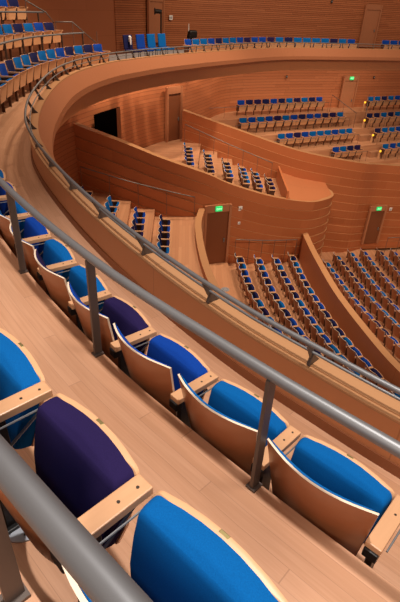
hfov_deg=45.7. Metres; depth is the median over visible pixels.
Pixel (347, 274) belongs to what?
seat
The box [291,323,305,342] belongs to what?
seat
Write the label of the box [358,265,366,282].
seat
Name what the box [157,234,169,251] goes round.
seat
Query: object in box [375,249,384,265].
seat
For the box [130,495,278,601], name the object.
seat cushion
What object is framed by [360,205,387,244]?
door
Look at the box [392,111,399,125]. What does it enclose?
seat
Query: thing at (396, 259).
seat
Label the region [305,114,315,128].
seat
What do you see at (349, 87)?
door
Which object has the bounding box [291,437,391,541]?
seat cushion
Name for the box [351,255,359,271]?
seat
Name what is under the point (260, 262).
seat
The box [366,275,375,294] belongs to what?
seat
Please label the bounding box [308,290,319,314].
seat
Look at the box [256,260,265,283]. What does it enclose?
seat
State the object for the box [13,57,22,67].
cushion
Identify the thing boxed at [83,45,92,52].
cushion
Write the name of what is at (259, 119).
cushion
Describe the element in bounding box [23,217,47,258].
seat cushion
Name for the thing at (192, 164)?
seat
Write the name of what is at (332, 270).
seat
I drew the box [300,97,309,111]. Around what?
seat
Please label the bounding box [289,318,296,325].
seat cushion
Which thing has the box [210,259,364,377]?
floor
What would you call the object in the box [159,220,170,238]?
seat
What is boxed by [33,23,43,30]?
cushion
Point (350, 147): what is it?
seat
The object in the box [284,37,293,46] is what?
seat
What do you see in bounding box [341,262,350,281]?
seat
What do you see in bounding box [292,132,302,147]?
seat
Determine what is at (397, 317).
seat
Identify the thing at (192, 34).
microphone stand
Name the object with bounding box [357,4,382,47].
door
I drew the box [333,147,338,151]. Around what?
cushion
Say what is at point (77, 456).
seat cushion
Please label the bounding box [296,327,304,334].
seat cushion
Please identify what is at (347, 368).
seat
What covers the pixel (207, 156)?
seat
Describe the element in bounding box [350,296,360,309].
seat
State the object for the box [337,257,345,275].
seat
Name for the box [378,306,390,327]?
seat
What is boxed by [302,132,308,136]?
cushion
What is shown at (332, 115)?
seat
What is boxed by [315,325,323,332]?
seat cushion
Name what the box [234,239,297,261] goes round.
railing
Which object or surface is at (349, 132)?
seat
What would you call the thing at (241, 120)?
cushion
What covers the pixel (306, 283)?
seat
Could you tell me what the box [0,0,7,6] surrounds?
cushion
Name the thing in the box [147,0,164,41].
door
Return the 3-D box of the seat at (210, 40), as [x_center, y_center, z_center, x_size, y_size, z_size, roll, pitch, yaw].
[0.563,-11.327,21.342,0.419,0.815,0.571,24,38,30]
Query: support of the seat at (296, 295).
on the floor at (225, 274)
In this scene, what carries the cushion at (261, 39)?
on the seat at (261, 39)
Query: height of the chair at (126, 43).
0.950 m
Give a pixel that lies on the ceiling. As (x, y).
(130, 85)
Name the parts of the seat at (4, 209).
armrest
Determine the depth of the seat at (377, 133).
29.52 m
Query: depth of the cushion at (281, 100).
28.87 m
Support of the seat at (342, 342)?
on the floor at (225, 274)
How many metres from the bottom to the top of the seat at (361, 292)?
0.815 m
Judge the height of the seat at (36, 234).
0.815 m
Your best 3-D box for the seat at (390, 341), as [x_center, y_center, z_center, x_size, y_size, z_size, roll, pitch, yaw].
[7.388,1.700,18.386,0.419,0.815,0.571,-7,34,-16]
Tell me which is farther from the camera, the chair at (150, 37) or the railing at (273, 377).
the chair at (150, 37)
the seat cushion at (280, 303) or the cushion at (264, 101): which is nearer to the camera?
the seat cushion at (280, 303)
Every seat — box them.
[0,0,15,23]
[0,6,4,19]
[0,25,12,60]
[0,35,3,49]
[0,63,19,106]
[0,77,13,112]
[0,83,6,105]
[0,168,5,181]
[0,181,15,215]
[0,201,31,243]
[0,211,51,258]
[0,328,52,533]
[0,393,152,601]
[1,24,22,58]
[4,60,26,100]
[7,0,27,22]
[9,223,77,297]
[12,23,32,54]
[12,57,33,96]
[20,54,40,91]
[22,23,42,52]
[28,52,48,88]
[33,22,51,50]
[34,249,111,332]
[37,51,56,81]
[43,22,62,48]
[46,49,64,81]
[55,48,73,75]
[62,490,287,601]
[64,46,81,71]
[67,282,156,377]
[73,45,90,68]
[83,44,99,65]
[92,44,109,63]
[104,201,117,213]
[107,196,119,216]
[113,323,217,427]
[132,219,144,233]
[133,212,145,230]
[134,207,145,223]
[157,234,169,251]
[157,241,169,256]
[158,227,170,245]
[159,214,170,231]
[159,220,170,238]
[178,374,300,490]
[183,39,196,52]
[183,142,192,153]
[184,149,193,160]
[184,153,193,164]
[184,157,194,166]
[192,39,202,51]
[199,38,211,50]
[203,149,211,160]
[203,153,212,164]
[204,156,213,168]
[204,160,213,172]
[205,164,214,174]
[208,38,218,50]
[215,38,225,49]
[221,157,230,169]
[222,38,233,49]
[222,161,231,173]
[223,165,232,178]
[224,169,233,182]
[229,37,239,48]
[235,253,244,275]
[236,37,246,48]
[236,100,246,115]
[236,259,246,282]
[237,163,246,180]
[238,118,248,128]
[239,167,247,181]
[239,265,248,289]
[240,171,248,185]
[241,175,250,188]
[241,272,251,296]
[243,37,254,48]
[244,279,255,304]
[245,100,254,114]
[247,117,257,131]
[247,288,259,306]
[250,168,258,188]
[251,37,261,47]
[252,171,260,187]
[252,295,264,319]
[253,99,263,114]
[253,175,261,189]
[254,179,263,191]
[254,254,263,276]
[256,117,266,132]
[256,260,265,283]
[257,303,270,321]
[258,267,268,290]
[259,37,269,47]
[261,99,271,113]
[261,274,271,297]
[264,116,274,131]
[264,174,272,193]
[264,282,275,305]
[265,177,273,192]
[266,37,277,46]
[267,181,275,194]
[267,435,399,568]
[268,289,280,313]
[269,99,279,113]
[271,255,281,276]
[273,116,282,130]
[273,296,285,322]
[274,37,285,46]
[274,260,283,282]
[277,98,286,113]
[277,133,286,143]
[277,266,287,289]
[278,305,291,325]
[280,274,291,296]
[281,115,291,130]
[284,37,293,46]
[284,280,295,304]
[284,313,298,338]
[285,98,294,112]
[285,133,294,144]
[287,252,296,273]
[288,288,300,312]
[289,115,299,129]
[290,258,299,279]
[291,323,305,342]
[292,98,302,112]
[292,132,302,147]
[293,263,302,285]
[293,295,305,320]
[294,37,303,46]
[296,269,306,292]
[297,114,307,128]
[298,303,311,329]
[299,277,310,299]
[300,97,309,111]
[300,132,310,146]
[303,38,312,46]
[304,285,314,307]
[304,312,317,338]
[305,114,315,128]
[307,97,317,111]
[308,131,318,146]
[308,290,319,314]
[310,320,324,343]
[312,38,322,47]
[313,113,322,126]
[313,298,325,323]
[315,97,325,110]
[315,130,325,145]
[317,331,331,356]
[319,307,331,331]
[320,38,330,47]
[320,113,330,127]
[322,260,331,268]
[323,130,333,144]
[325,315,338,340]
[325,340,341,361]
[327,266,335,275]
[328,112,337,126]
[330,38,339,47]
[330,129,340,144]
[331,147,341,157]
[331,272,339,281]
[332,252,342,270]
[332,325,345,348]
[334,351,348,366]
[335,112,346,126]
[335,277,344,288]
[337,129,347,143]
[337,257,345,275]
[339,39,348,47]
[339,146,348,157]
[339,281,349,295]
[339,333,354,358]
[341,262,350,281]
[344,128,354,142]
[344,288,354,303]
[344,366,361,376]
[345,145,355,158]
[345,268,354,287]
[346,251,355,266]
[347,39,357,47]
[347,343,362,364]
[350,275,359,293]
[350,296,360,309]
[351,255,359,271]
[352,145,363,159]
[354,259,362,277]
[354,279,364,299]
[355,302,367,318]
[356,353,373,378]
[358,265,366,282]
[359,250,368,265]
[359,287,370,306]
[362,270,371,288]
[362,309,374,328]
[364,253,372,270]
[365,113,374,127]
[365,292,376,313]
[366,97,375,106]
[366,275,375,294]
[366,364,384,384]
[367,259,376,275]
[369,317,382,337]
[371,264,380,281]
[371,282,381,299]
[371,299,382,319]
[372,113,382,126]
[372,128,382,142]
[373,96,382,109]
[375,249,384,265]
[376,269,384,286]
[376,289,387,305]
[377,324,390,346]
[377,379,393,392]
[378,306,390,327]
[379,96,389,109]
[379,112,388,126]
[380,40,391,48]
[380,127,390,141]
[380,144,390,158]
[380,254,389,270]
[380,275,390,292]
[382,294,393,312]
[384,258,393,275]
[385,313,398,335]
[385,333,399,355]
[386,96,395,109]
[386,112,395,125]
[386,280,396,298]
[387,127,396,140]
[387,143,398,157]
[388,301,399,318]
[389,248,398,264]
[389,262,397,280]
[390,40,399,48]
[391,287,399,304]
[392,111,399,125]
[393,95,399,108]
[393,269,399,286]
[393,321,399,342]
[394,126,399,140]
[394,254,399,268]
[394,342,399,358]
[395,142,399,156]
[395,308,399,323]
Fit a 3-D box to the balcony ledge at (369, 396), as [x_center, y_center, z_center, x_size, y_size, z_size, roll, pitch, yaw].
[6.250,-8.401,17.322,14.237,0.333,37.655,17,35,21]
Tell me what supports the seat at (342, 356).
on the floor at (225, 274)
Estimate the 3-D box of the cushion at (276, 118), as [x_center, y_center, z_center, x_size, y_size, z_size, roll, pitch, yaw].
[4.536,-10.632,27.896,0.499,0.435,0.152,-13,36,-23]
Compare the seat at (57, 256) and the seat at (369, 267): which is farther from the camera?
the seat at (369, 267)
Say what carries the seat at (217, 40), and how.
on the floor at (15, 143)
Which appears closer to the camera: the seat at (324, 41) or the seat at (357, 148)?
the seat at (324, 41)
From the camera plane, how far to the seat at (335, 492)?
2.03 m
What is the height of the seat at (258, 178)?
0.815 m
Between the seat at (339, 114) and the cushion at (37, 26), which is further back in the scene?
the seat at (339, 114)
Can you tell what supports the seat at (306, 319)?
on the floor at (225, 274)
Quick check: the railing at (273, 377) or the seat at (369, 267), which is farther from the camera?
the seat at (369, 267)
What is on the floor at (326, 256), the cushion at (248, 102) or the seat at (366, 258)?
the seat at (366, 258)
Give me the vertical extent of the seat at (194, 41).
0.815 m
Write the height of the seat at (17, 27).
0.815 m
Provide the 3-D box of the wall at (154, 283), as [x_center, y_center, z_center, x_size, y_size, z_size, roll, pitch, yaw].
[6.252,-8.194,17.509,14.603,0.823,37.832,17,35,21]
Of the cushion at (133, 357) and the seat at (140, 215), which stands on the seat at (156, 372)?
the cushion at (133, 357)
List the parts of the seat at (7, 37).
panel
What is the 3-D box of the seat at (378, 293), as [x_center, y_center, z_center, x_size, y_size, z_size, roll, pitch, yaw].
[8.255,-0.144,21.753,0.419,0.815,0.571,-3,33,-9]
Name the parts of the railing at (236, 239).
rail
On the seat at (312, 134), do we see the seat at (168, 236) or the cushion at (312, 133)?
the cushion at (312, 133)
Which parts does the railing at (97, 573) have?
post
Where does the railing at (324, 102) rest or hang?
on the floor at (229, 118)
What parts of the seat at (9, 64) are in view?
panel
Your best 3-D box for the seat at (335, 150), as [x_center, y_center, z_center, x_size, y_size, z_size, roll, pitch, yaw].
[7.953,-8.564,27.842,0.571,0.815,0.419,-13,36,-23]
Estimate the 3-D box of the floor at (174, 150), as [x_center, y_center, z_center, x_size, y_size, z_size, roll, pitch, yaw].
[-0.757,-5.530,21.550,9.100,1.920,7.170,3,32,0]
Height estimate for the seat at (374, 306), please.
0.815 m
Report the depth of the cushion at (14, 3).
14.58 m
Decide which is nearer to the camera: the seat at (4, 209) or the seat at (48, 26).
the seat at (4, 209)
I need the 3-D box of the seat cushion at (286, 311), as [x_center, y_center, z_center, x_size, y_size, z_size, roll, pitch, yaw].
[3.042,0.535,16.689,0.167,0.338,0.476,-5,33,-12]
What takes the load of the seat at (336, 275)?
on the floor at (326, 256)
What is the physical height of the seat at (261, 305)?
0.815 m
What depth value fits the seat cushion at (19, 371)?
1.84 m
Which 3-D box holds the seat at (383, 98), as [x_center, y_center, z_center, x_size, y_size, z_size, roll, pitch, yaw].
[12.223,-13.137,31.542,0.571,0.815,0.419,-13,36,-23]
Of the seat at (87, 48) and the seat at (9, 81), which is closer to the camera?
the seat at (9, 81)
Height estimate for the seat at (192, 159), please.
0.815 m
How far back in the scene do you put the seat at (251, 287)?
17.59 m
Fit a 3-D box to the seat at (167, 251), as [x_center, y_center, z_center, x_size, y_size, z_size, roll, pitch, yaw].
[-1.143,-1.393,14.841,0.419,0.815,0.571,1,32,-3]
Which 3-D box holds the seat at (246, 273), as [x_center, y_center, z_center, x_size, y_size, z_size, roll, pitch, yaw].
[1.698,-0.924,18.687,0.419,0.815,0.571,0,32,-6]
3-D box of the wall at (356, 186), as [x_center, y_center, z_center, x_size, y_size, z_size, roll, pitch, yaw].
[8.842,-6.186,25.665,19.734,7.260,2.101,-3,33,-10]
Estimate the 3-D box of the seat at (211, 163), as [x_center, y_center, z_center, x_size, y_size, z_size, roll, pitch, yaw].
[0.337,-5.484,19.605,0.419,0.815,0.571,1,32,-3]
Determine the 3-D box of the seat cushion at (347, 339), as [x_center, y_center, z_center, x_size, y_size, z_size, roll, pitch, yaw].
[4.966,1.477,16.017,0.167,0.338,0.476,-5,33,-13]
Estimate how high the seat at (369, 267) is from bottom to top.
0.815 m
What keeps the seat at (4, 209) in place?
on the floor at (15, 143)
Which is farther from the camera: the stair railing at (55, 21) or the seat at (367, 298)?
the seat at (367, 298)
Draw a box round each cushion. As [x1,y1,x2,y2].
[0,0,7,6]
[0,63,7,75]
[0,333,39,448]
[2,24,13,33]
[5,60,15,71]
[8,0,18,6]
[9,201,26,238]
[13,24,23,32]
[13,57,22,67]
[21,54,30,64]
[23,23,33,31]
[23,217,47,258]
[29,52,38,62]
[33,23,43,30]
[34,396,133,547]
[36,250,64,277]
[38,51,46,60]
[43,239,72,281]
[44,22,53,30]
[46,49,55,58]
[55,48,64,56]
[64,47,73,55]
[68,265,104,313]
[70,284,108,317]
[74,45,82,53]
[81,589,91,601]
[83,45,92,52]
[93,44,102,51]
[102,297,148,353]
[105,202,110,211]
[107,196,112,205]
[116,325,170,366]
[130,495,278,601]
[147,335,207,395]
[181,375,257,429]
[184,39,190,44]
[192,39,198,44]
[200,39,206,43]
[208,38,214,43]
[208,381,286,446]
[215,38,221,43]
[223,38,228,42]
[230,38,235,42]
[237,37,242,42]
[237,100,244,104]
[239,118,246,122]
[244,37,249,42]
[246,100,252,105]
[248,117,255,121]
[251,37,257,41]
[253,292,258,297]
[254,99,260,106]
[257,117,263,123]
[257,300,263,306]
[259,37,265,41]
[262,99,268,103]
[262,308,269,315]
[266,116,272,120]
[267,37,273,41]
[270,438,377,512]
[273,293,279,299]
[274,116,280,120]
[276,37,282,41]
[278,98,284,102]
[278,134,284,138]
[278,301,284,307]
[282,115,288,119]
[283,309,290,316]
[285,37,291,43]
[286,98,292,102]
[286,133,292,139]
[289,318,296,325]
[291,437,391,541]
[294,38,301,43]
[294,132,300,137]
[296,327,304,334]
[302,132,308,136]
[303,38,310,44]
[303,308,310,314]
[309,131,315,135]
[309,316,315,323]
[312,38,319,45]
[314,113,320,117]
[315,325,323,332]
[321,38,328,45]
[322,335,330,343]
[325,130,330,134]
[330,39,337,42]
[330,319,337,326]
[330,344,339,353]
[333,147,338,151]
[336,328,344,335]
[339,39,346,44]
[340,146,346,150]
[344,337,352,345]
[352,347,361,355]
[354,145,360,149]
[361,357,371,366]
[371,368,382,377]
[382,40,389,46]
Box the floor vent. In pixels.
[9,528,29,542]
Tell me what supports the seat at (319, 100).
on the floor at (229, 118)
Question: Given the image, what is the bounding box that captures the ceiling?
[57,60,399,130]
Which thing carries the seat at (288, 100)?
on the floor at (229, 118)
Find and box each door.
[94,107,120,138]
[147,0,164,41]
[165,86,182,141]
[203,203,231,263]
[338,76,359,107]
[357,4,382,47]
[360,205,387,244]
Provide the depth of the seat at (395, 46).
26.77 m
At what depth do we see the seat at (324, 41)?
25.41 m
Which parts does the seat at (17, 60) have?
panel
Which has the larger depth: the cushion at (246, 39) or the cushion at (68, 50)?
the cushion at (246, 39)
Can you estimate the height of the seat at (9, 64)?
0.815 m
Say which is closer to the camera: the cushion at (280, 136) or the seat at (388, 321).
the seat at (388, 321)
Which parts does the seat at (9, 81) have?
panel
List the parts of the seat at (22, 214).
armrest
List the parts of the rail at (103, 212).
post, post, post, post, post, post, post, post, post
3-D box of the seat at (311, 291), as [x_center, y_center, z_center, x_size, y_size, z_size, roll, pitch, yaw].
[4.253,-0.226,18.734,0.419,0.815,0.571,-2,33,-8]
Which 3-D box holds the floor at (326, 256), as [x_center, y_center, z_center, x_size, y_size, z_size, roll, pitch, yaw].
[11.198,1.313,21.142,13.496,1.270,19.000,3,32,0]
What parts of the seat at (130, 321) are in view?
armrest, link rod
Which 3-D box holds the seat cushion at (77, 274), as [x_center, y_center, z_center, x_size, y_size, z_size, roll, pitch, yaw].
[-0.871,-0.038,3.639,0.167,0.338,0.476,-20,39,-32]
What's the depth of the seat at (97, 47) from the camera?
15.68 m
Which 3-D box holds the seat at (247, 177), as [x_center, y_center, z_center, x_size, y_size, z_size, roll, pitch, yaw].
[1.867,-5.056,20.182,0.419,0.815,0.571,2,32,-2]
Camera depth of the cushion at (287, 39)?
24.70 m
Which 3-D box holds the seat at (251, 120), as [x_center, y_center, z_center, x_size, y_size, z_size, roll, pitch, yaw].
[2.973,-10.050,27.188,0.571,0.815,0.419,-13,36,-23]
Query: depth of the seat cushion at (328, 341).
15.65 m
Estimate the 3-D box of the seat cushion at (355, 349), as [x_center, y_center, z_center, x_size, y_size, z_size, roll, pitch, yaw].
[5.104,1.767,15.569,0.167,0.338,0.476,-6,33,-14]
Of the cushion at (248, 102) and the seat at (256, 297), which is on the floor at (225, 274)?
the seat at (256, 297)
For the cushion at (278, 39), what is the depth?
24.45 m
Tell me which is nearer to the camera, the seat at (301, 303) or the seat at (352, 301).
the seat at (301, 303)
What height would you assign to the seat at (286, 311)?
0.815 m
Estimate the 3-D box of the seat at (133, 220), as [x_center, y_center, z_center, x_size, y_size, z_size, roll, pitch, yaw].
[-2.004,-2.194,15.475,0.419,0.815,0.571,1,32,-4]
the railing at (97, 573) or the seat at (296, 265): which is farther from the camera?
the seat at (296, 265)
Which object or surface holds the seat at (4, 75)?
on the floor at (15, 143)
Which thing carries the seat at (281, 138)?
on the floor at (229, 118)
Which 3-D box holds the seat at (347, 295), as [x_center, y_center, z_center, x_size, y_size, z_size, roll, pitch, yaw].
[6.597,-0.103,21.173,0.419,0.815,0.571,-2,33,-8]
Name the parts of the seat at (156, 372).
armrest, link rod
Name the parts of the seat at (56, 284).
armrest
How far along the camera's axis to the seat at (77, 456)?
1.53 m
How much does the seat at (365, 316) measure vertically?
0.815 m
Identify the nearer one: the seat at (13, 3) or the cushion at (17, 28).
the cushion at (17, 28)
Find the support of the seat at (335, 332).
on the floor at (225, 274)
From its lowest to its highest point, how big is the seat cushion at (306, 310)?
0.338 m
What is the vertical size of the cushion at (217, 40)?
0.435 m
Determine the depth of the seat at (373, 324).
19.16 m
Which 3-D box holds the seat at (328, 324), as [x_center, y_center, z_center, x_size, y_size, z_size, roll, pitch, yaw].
[4.623,0.952,16.900,0.419,0.815,0.571,-4,33,-11]
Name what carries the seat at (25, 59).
on the floor at (15, 143)
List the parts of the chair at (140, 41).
backrest, seat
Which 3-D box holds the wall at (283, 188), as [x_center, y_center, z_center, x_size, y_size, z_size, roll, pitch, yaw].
[3.748,-5.124,21.830,0.090,1.100,3.600,3,32,0]
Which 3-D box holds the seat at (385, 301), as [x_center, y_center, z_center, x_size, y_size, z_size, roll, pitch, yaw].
[8.349,0.159,21.281,0.419,0.815,0.571,-3,33,-10]
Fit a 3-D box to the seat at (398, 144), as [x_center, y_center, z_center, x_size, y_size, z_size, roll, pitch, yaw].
[12.404,-9.384,29.514,0.571,0.815,0.419,-13,36,-23]
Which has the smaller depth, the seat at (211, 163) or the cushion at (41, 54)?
the cushion at (41, 54)
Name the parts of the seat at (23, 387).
link rod, armrest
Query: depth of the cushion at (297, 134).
27.58 m
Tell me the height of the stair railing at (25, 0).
1.760 m
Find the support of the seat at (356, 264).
on the floor at (326, 256)
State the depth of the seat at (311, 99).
29.74 m
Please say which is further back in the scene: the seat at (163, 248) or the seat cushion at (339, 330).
the seat cushion at (339, 330)
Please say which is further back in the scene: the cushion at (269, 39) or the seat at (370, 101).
the seat at (370, 101)
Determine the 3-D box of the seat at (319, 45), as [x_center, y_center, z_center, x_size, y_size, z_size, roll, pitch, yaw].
[6.175,-13.543,25.321,0.571,0.815,0.419,-9,34,-18]
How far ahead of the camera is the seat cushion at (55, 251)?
3.94 m
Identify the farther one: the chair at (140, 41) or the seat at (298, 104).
the seat at (298, 104)
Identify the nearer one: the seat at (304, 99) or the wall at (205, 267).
the wall at (205, 267)
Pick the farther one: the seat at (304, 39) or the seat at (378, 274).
the seat at (304, 39)
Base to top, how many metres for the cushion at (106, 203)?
0.435 m
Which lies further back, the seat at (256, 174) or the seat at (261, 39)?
the seat at (261, 39)
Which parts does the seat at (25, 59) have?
panel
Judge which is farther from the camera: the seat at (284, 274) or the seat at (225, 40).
the seat at (225, 40)
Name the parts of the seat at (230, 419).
armrest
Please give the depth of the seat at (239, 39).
22.79 m
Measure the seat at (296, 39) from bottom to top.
0.815 m
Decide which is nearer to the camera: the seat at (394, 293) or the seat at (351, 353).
the seat at (351, 353)
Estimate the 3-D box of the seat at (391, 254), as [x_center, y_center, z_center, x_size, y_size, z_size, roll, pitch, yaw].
[10.618,-2.433,26.138,0.419,0.815,0.628,0,32,-4]
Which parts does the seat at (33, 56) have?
panel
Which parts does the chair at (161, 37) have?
backrest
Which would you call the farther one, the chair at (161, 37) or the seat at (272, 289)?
the chair at (161, 37)
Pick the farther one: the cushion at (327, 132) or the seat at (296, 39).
the cushion at (327, 132)
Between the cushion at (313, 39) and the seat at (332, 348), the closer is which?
the seat at (332, 348)
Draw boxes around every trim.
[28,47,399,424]
[31,148,399,478]
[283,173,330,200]
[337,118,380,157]
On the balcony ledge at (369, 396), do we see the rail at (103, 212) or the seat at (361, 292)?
the rail at (103, 212)
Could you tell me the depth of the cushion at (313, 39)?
25.28 m
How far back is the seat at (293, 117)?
28.27 m
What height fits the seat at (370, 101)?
0.815 m
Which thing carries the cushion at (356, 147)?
on the seat at (357, 148)
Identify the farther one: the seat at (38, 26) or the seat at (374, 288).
the seat at (374, 288)
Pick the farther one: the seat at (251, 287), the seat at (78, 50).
the seat at (251, 287)
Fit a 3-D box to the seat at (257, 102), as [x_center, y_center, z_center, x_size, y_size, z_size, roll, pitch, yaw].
[3.429,-11.506,28.218,0.571,0.815,0.419,-13,36,-23]
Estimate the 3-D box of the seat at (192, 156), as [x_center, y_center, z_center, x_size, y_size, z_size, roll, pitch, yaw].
[-0.462,-5.684,19.293,0.419,0.815,0.571,1,32,-4]
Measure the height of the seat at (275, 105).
0.815 m
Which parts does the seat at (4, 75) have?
panel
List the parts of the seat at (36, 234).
armrest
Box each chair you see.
[122,35,141,56]
[135,34,153,56]
[146,34,163,54]
[157,33,174,53]
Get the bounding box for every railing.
[0,11,152,601]
[0,32,399,492]
[25,0,56,47]
[55,21,97,47]
[80,166,194,213]
[184,124,272,177]
[219,102,328,116]
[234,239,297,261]
[235,118,349,134]
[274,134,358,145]
[329,95,355,126]
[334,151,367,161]
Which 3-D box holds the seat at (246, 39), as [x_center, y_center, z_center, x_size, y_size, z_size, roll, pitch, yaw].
[2.352,-12.420,23.221,0.419,0.815,0.571,28,40,34]
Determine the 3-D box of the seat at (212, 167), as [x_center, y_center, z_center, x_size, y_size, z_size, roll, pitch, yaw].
[0.358,-5.194,19.149,0.419,0.815,0.571,1,32,-3]
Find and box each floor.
[0,29,43,601]
[0,60,399,588]
[92,193,203,283]
[144,139,280,196]
[210,106,399,164]
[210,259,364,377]
[321,248,399,362]
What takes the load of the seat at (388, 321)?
on the floor at (326, 256)
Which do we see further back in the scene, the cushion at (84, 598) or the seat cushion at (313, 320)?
the seat cushion at (313, 320)
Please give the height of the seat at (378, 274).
0.815 m
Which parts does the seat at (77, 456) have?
armrest, link rod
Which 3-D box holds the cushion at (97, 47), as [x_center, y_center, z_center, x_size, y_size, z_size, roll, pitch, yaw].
[-3.380,-8.248,15.717,0.152,0.435,0.499,15,34,18]
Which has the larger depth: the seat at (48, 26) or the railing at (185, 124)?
the railing at (185, 124)
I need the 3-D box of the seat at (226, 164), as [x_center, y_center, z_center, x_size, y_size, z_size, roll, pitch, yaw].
[1.104,-5.781,20.702,0.419,0.815,0.628,1,32,-3]
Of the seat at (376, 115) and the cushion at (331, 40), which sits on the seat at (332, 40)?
the cushion at (331, 40)
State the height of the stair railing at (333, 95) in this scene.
1.704 m
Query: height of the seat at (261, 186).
0.815 m
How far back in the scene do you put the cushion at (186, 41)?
20.10 m
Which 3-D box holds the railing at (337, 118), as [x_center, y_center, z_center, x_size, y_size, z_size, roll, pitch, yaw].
[5.631,-10.295,28.008,8.238,0.591,0.024,-13,36,-23]
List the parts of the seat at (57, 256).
armrest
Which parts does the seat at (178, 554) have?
number plate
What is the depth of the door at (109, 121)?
18.89 m
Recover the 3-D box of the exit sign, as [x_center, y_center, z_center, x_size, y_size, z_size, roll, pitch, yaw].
[0.749,-3.625,18.698,0.280,0.190,0.078,-9,34,-19]
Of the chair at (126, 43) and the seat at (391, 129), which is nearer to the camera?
the chair at (126, 43)
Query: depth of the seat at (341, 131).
28.85 m
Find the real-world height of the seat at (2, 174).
0.815 m
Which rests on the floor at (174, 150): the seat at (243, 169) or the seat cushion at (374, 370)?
the seat at (243, 169)
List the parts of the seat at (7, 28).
panel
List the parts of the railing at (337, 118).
rail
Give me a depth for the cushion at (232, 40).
22.45 m
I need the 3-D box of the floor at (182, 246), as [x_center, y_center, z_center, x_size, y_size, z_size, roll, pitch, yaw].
[-2.562,-0.780,14.374,8.800,1.550,13.000,3,32,0]
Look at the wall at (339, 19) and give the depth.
30.08 m
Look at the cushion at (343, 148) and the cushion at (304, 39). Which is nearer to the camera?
the cushion at (304, 39)
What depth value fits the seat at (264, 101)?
28.37 m
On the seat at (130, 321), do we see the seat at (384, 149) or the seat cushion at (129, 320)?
the seat cushion at (129, 320)
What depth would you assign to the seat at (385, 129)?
29.76 m
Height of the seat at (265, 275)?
0.815 m
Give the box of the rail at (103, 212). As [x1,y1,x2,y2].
[24,42,399,400]
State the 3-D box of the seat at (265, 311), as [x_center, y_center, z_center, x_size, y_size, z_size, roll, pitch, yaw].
[2.155,0.553,16.387,0.419,0.815,0.571,-5,33,-13]
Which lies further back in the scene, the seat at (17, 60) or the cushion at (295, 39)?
the cushion at (295, 39)
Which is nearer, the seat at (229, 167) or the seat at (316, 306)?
the seat at (316, 306)
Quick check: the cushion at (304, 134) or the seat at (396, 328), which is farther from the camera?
the cushion at (304, 134)
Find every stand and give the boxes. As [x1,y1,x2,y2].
[154,8,166,46]
[187,24,196,43]
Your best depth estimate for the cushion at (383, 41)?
26.68 m
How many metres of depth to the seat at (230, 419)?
2.34 m
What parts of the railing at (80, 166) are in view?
rail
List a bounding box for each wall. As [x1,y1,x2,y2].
[0,0,115,54]
[31,48,399,465]
[53,70,399,184]
[73,122,333,263]
[114,0,399,53]
[182,109,399,252]
[195,208,224,298]
[276,166,288,198]
[298,233,399,392]
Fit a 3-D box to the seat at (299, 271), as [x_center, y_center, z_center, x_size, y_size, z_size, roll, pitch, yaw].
[4.104,-1.116,20.130,0.419,0.815,0.571,1,32,-4]
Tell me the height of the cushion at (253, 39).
0.435 m
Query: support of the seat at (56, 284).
on the floor at (15, 143)
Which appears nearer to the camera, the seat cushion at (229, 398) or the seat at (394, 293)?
the seat cushion at (229, 398)
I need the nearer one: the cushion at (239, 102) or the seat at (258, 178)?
the seat at (258, 178)
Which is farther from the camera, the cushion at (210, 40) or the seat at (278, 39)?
the seat at (278, 39)
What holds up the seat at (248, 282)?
on the floor at (225, 274)
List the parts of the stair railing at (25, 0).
rail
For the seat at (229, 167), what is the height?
0.815 m
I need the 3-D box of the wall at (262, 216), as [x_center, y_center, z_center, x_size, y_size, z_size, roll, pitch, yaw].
[0.461,-3.934,20.513,13.462,8.200,3.130,-11,35,-20]
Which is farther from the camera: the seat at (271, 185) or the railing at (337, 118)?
the railing at (337, 118)
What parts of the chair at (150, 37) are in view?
backrest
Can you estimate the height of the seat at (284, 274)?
0.815 m
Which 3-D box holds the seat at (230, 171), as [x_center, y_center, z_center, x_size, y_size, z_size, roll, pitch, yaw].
[1.139,-5.187,19.765,0.419,0.815,0.571,1,32,-3]
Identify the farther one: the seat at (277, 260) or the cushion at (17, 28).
the seat at (277, 260)
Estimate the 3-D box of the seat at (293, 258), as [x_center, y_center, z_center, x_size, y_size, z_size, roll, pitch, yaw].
[4.049,-1.720,21.082,0.419,0.815,0.628,1,32,-4]
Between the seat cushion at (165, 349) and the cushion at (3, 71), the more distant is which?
the cushion at (3, 71)
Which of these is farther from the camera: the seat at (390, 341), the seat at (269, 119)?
the seat at (269, 119)
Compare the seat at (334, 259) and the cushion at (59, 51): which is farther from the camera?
the seat at (334, 259)
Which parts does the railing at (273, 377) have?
post, post, post, post, post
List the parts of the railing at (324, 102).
rail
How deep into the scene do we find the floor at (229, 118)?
29.23 m
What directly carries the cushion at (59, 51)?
on the seat at (60, 53)
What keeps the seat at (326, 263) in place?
on the floor at (326, 256)
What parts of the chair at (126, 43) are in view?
backrest, seat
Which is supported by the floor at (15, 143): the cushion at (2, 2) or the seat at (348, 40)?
the seat at (348, 40)
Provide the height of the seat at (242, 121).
0.815 m
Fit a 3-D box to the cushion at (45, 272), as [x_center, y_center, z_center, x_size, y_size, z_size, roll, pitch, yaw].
[-1.049,-0.089,3.443,0.152,0.435,0.499,-20,39,-32]
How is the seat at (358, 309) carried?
on the floor at (326, 256)

